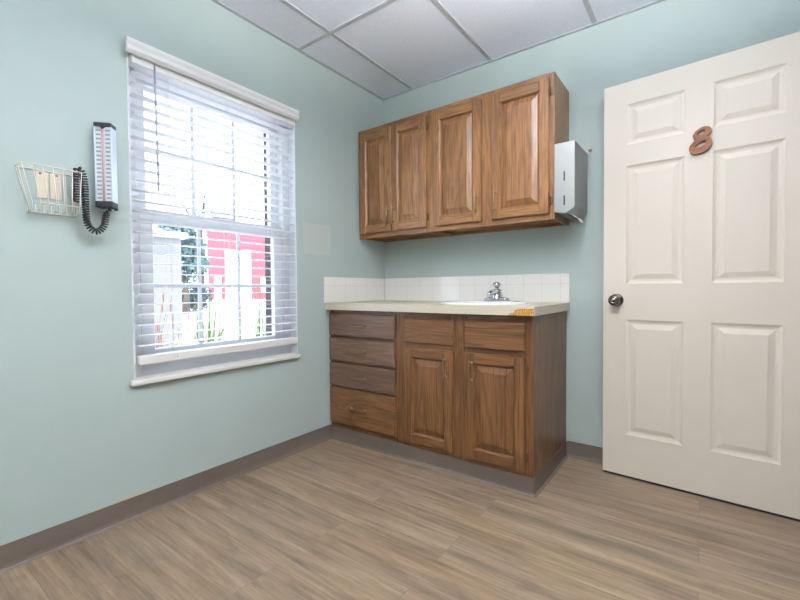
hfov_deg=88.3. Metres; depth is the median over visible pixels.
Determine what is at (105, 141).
pressure gauge
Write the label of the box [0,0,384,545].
wall
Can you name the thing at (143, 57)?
window blind
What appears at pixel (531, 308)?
countertop
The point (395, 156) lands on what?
upper cabinet
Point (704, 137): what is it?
number
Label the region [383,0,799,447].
wall
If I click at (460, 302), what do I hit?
sink
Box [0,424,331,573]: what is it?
baseboard
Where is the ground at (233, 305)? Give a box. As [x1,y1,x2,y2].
[182,299,265,344]
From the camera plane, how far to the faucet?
2.47 m
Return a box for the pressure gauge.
[71,122,117,234]
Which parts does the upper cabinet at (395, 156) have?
door, panel, panel, door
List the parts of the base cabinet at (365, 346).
drawer, drawer, drawer, drawer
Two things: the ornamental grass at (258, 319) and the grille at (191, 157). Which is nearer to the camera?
the grille at (191, 157)
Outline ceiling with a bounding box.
[211,0,665,100]
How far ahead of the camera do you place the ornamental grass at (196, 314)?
3.48 m
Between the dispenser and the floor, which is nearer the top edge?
the dispenser
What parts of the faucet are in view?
spout, handle knob, plate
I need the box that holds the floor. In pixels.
[0,439,799,599]
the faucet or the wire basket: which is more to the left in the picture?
the wire basket
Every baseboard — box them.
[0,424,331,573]
[332,425,602,497]
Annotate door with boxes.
[603,32,799,521]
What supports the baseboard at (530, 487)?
attached to the wall at (666, 35)
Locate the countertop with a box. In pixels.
[325,300,569,315]
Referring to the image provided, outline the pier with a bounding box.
[153,230,187,347]
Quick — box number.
[689,126,711,154]
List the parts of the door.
knob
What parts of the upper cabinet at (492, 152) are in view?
panel, door, panel, door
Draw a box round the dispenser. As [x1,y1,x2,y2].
[554,140,587,219]
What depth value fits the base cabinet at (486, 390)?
2.12 m
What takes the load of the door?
attached to the doorway
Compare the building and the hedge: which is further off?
the building
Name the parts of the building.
entry door, garage door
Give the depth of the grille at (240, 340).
2.27 m
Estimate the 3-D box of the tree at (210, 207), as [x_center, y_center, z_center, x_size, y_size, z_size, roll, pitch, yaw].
[-10.806,-4.165,22.422,3.006,9.153,5.212,1,2,36]
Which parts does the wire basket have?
mounting plate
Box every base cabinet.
[329,310,401,443]
[401,311,565,478]
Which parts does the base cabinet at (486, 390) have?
false drawer, door, panel, panel, false drawer, door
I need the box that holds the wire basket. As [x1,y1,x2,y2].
[15,161,81,216]
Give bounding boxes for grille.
[145,107,268,220]
[154,230,272,343]
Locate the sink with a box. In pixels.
[440,300,526,304]
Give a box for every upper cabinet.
[359,110,451,241]
[430,71,568,235]
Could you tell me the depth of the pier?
4.73 m
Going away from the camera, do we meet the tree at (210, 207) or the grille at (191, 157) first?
the grille at (191, 157)
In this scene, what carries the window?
in the wall at (77, 440)
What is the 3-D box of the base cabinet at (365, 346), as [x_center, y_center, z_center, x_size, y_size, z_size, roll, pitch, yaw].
[-0.069,0.486,2.789,0.578,0.856,0.633,1,2,36]
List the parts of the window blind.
ladder cord, rail, ladder cord, ladder cord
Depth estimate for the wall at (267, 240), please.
2.60 m
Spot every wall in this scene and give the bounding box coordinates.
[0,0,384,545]
[263,133,271,335]
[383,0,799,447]
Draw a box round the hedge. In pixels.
[182,288,212,311]
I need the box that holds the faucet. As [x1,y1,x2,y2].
[484,282,509,300]
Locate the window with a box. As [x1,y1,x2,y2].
[126,52,299,386]
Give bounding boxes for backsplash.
[323,273,569,302]
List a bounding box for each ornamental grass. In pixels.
[155,291,181,347]
[178,288,232,343]
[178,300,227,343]
[241,264,265,337]
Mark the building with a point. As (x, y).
(209, 234)
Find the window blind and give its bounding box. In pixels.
[125,36,298,365]
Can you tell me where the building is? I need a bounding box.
[205,231,265,298]
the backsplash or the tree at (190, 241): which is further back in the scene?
the tree at (190, 241)
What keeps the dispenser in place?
attached to the upper cabinet at (492, 152)
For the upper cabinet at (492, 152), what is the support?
attached to the wall at (666, 35)
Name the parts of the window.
sash, sash, sill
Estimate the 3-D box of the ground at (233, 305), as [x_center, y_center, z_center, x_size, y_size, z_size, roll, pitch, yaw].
[-27.616,0.033,42.010,89.750,0.800,90.000,1,2,36]
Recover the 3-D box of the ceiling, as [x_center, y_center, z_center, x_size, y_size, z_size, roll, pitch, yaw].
[0.090,-1.533,0.356,3.960,0.144,4.570,1,2,36]
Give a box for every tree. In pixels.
[151,141,243,306]
[155,225,210,313]
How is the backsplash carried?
attached to the wall at (666, 35)
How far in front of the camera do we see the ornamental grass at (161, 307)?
3.35 m

